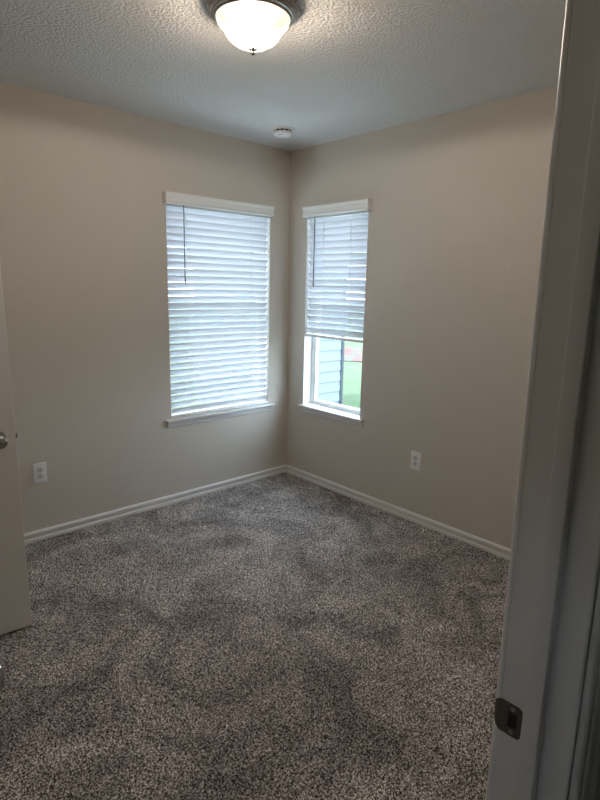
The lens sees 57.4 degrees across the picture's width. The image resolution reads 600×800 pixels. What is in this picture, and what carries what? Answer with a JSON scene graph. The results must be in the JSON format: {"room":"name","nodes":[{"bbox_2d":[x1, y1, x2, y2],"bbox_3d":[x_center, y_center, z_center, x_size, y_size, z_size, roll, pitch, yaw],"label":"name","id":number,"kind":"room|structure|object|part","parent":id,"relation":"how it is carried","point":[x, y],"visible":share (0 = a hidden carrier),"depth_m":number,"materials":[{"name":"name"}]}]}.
{"room":"empty bedroom","nodes":[
{"label":"empty bedroom","id":0,"kind":"room"},
{"bbox_2d":[0,663,4,691],"bbox_3d":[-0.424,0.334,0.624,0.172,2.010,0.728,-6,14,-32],"label":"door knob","id":1,"kind":"structure","parent":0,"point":[2,674],"depth_m":0.93,"materials":[{"name":"metal"}]},
{"bbox_2d":[0,82,290,532],"bbox_3d":[-1.227,-0.338,3.305,3.242,2.840,0.152,-9,16,-42],"label":"wall","id":2,"kind":"structure","parent":0,"point":[83,240],"depth_m":3.24,"materials":[{"name":"paint"}]},
{"bbox_2d":[32,462,46,483],"bbox_3d":[-1.484,0.417,3.125,0.074,0.118,0.008,-9,16,-42],"label":"electrical outlet","id":3,"kind":"object","parent":2,"relation":"attached to","point":[39,469],"visible":1,"depth_m":3.12,"materials":[{"name":"white plastic"}]},
{"bbox_2d":[24,464,285,544],"bbox_3d":[-1.205,0.739,3.455,2.970,0.073,0.016,-9,16,-42],"label":"baseboard","id":4,"kind":"structure","parent":2,"relation":"attached to","point":[42,534],"depth_m":3.60,"materials":[{"name":"paint"}]},
{"bbox_2d":[166,218,274,427],"bbox_3d":[-0.573,-0.589,3.828,0.913,1.454,0.167,-9,16,-42],"label":"window","id":5,"kind":"structure","parent":2,"relation":"in","point":[173,422],"depth_m":4.00,"materials":[{"name":"paint"}]},
{"bbox_2d":[162,191,273,417],"bbox_3d":[-0.544,-0.624,3.776,0.854,1.429,0.104,-9,16,-42],"label":"window blind","id":6,"kind":"object","parent":5,"relation":"attached to","point":[202,223],"visible":0.97,"depth_m":3.76,"materials":[{"name":"white plastic"}]},
{"bbox_3d":[-0.754,-0.563,3.626,0.002,1.363,0.055,-9,16,-42],"label":"ladder cord","id":7,"kind":"part","parent":6,"relation":"part of","materials":[{"name":"white fabric"}]},
{"bbox_3d":[-0.536,-1.275,3.668,0.827,0.040,0.044,-9,16,-42],"label":"head rail","id":8,"kind":"part","parent":6,"relation":"part of","materials":[{"name":"white plastic"}]},
{"bbox_3d":[-0.565,0.062,3.946,0.825,0.017,0.048,-9,16,-42],"label":"rail","id":9,"kind":"part","parent":6,"relation":"part of","materials":[{"name":"white plastic"}]},
{"bbox_3d":[-0.367,-0.628,3.975,0.002,1.363,0.055,-9,16,-42],"label":"ladder cord","id":10,"kind":"part","parent":6,"relation":"part of","materials":[{"name":"white fabric"}]},
{"bbox_3d":[-0.606,-0.625,3.865,0.835,1.400,0.057,-9,16,-42],"label":"frame","id":11,"kind":"part","parent":5,"relation":"part of","materials":[{"name":"plastic"}]},
{"bbox_3d":[-0.568,0.082,3.947,0.913,0.018,0.111,-9,16,-42],"label":"sill","id":12,"kind":"part","parent":5,"relation":"part of","materials":[{"name":"paint"}]},
{"bbox_3d":[-0.606,-0.311,3.922,0.795,0.734,0.020,-9,16,-42],"label":"sash","id":13,"kind":"part","parent":5,"relation":"part of","materials":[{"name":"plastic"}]},
{"bbox_2d":[0,472,509,799],"bbox_3d":[-0.210,1.009,2.377,3.007,0.008,3.005,-9,16,-42],"label":"floor","id":14,"kind":"structure","parent":0,"point":[283,636],"depth_m":2.22,"materials":[{"name":"carpet"}]},
{"bbox_2d":[0,0,565,150],"bbox_3d":[-0.060,-1.250,1.081,4.252,0.100,4.630,-9,16,-42],"label":"ceiling","id":15,"kind":"structure","parent":0,"point":[342,69],"depth_m":2.36,"materials":[{"name":"white paint"}]},
{"bbox_2d":[208,0,297,55],"bbox_3d":[-0.165,-1.298,1.929,0.312,0.154,0.312,-9,16,-42],"label":"ceiling light","id":16,"kind":"object","parent":15,"relation":"attached to","point":[244,17],"visible":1,"depth_m":1.94,"materials":[{"name":"white glass"}]},
{"bbox_2d":[271,126,294,137],"bbox_3d":[-0.106,-1.660,3.403,0.148,0.044,0.148,-9,16,-42],"label":"smoke detector","id":17,"kind":"object","parent":15,"relation":"attached to","point":[278,131],"visible":1,"depth_m":3.36,"materials":[{"name":"white plastic"}]},
{"bbox_2d":[286,86,557,548],"bbox_3d":[1.441,-0.155,2.703,0.152,2.840,4.378,-9,16,-42],"label":"wall","id":18,"kind":"structure","parent":0,"point":[456,220],"depth_m":3.22,"materials":[{"name":"paint"}]},
{"bbox_2d":[298,216,368,426],"bbox_3d":[0.277,-0.582,3.880,0.167,1.454,0.643,-9,16,-42],"label":"window","id":19,"kind":"structure","parent":18,"relation":"in","point":[311,404],"depth_m":4.12,"materials":[{"name":"paint"}]},
{"bbox_3d":[0.242,0.088,3.999,0.111,0.018,0.643,-9,16,-42],"label":"sill","id":20,"kind":"part","parent":19,"relation":"part of","materials":[{"name":"paint"}]},
{"bbox_3d":[0.310,-0.616,3.920,0.057,1.400,0.578,-9,16,-42],"label":"frame","id":21,"kind":"part","parent":19,"relation":"part of","materials":[{"name":"plastic"}]},
{"bbox_3d":[0.295,-0.303,3.978,0.020,0.734,0.538,-9,16,-42],"label":"sash","id":22,"kind":"part","parent":19,"relation":"part of","materials":[{"name":"plastic"}]},
{"bbox_2d":[302,199,372,342],"bbox_3d":[0.249,-0.872,3.780,0.104,0.911,0.606,-9,16,-42],"label":"window blind","id":23,"kind":"object","parent":19,"relation":"attached to","point":[338,231],"visible":0.96,"depth_m":3.79,"materials":[{"name":"white plastic"}]},
{"bbox_3d":[0.177,-0.864,3.897,0.055,0.845,0.002,-9,16,-42],"label":"ladder cord","id":24,"kind":"part","parent":23,"relation":"part of","materials":[{"name":"white fabric"}]},
{"bbox_3d":[0.246,-0.441,3.900,0.048,0.017,0.568,-9,16,-42],"label":"rail","id":25,"kind":"part","parent":23,"relation":"part of","materials":[{"name":"white plastic"}]},
{"bbox_3d":[0.263,-1.270,3.727,0.044,0.040,0.570,-9,16,-42],"label":"head rail","id":26,"kind":"part","parent":23,"relation":"part of","materials":[{"name":"white plastic"}]},
{"bbox_3d":[0.351,-0.822,3.713,0.055,0.845,0.002,-9,16,-42],"label":"ladder cord","id":27,"kind":"part","parent":23,"relation":"part of","materials":[{"name":"white fabric"}]},
{"bbox_2d":[286,464,510,559],"bbox_3d":[0.848,0.792,3.410,0.016,0.073,2.870,-9,16,-42],"label":"baseboard","id":28,"kind":"structure","parent":18,"relation":"attached to","point":[480,543],"depth_m":3.56,"materials":[{"name":"paint"}]},
{"bbox_2d":[410,451,420,470],"bbox_3d":[0.732,0.385,3.469,0.008,0.118,0.074,-9,16,-42],"label":"electrical outlet","id":29,"kind":"object","parent":18,"relation":"attached to","point":[415,456],"visible":1,"depth_m":3.47,"materials":[{"name":"white plastic"}]},
{"bbox_2d":[595,766,599,799],"bbox_3d":[0.789,0.009,1.107,2.970,2.540,0.108,-9,16,-42],"label":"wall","id":30,"kind":"structure","parent":0,"point":[597,794],"depth_m":0.88,"materials":[{"name":"paint"}]},
{"bbox_2d":[486,0,599,799],"bbox_3d":[0.077,0.343,0.513,0.835,2.098,0.142,-9,15,-42],"label":"trim","id":31,"kind":"structure","parent":30,"relation":"attached to","point":[545,742],"depth_m":0.71,"materials":[{"name":"paint"}]},
{"bbox_3d":[0.308,0.472,0.816,0.006,0.052,0.045,-7,14,-34],"label":"strike plate","id":32,"kind":"part","parent":31,"relation":"part of","materials":[{"name":"grey metal"}]},
{"bbox_3d":[0.406,0.305,0.727,0.057,2.098,0.017,-9,15,-42],"label":"casing","id":33,"kind":"part","parent":31,"relation":"part of","materials":[{"name":"paint"}]},
{"bbox_3d":[-1.319,-0.037,1.113,0.120,2.540,2.978,-9,16,-42],"label":"wall","id":34,"kind":"structure","parent":0,"visible":0},
{"bbox_2d":[0,265,31,634],"bbox_3d":[-1.450,0.034,1.962,0.775,2.010,0.172,-8,15,-38],"label":"door","id":35,"kind":"structure","parent":34,"relation":"in","point":[15,608],"depth_m":2.25,"materials":[{"name":"paint"}]},
{"bbox_3d":[-1.176,0.163,2.143,0.056,0.056,0.059,-8,15,-38],"label":"knob","id":36,"kind":"part","parent":35,"relation":"part of","materials":[{"name":"silver metal"}]},
{"label":"outside","id":37,"kind":"structure","parent":0,"visible":0},
{"bbox_2d":[168,302,363,408],"bbox_3d":[0.808,-3.164,25.319,90.000,0.100,90.000,-9,16,-42],"label":"ground","id":38,"kind":"structure","parent":37,"point":[352,372],"depth_m":12.09,"materials":[{"name":"green plant"}]},
{"bbox_2d":[194,248,345,404],"bbox_3d":[-0.543,-1.457,9.008,1.760,3.140,2.240,-9,16,-42],"label":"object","id":39,"kind":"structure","parent":38,"relation":"on","point":[331,352],"depth_m":8.78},
{"bbox_2d":[344,346,362,361],"bbox_3d":[1.975,-1.401,16.636,9.974,0.030,3.855,2,12,3],"label":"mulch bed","id":40,"kind":"object","parent":38,"relation":"on","point":[351,353],"visible":0.02,"depth_m":16.34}
]}

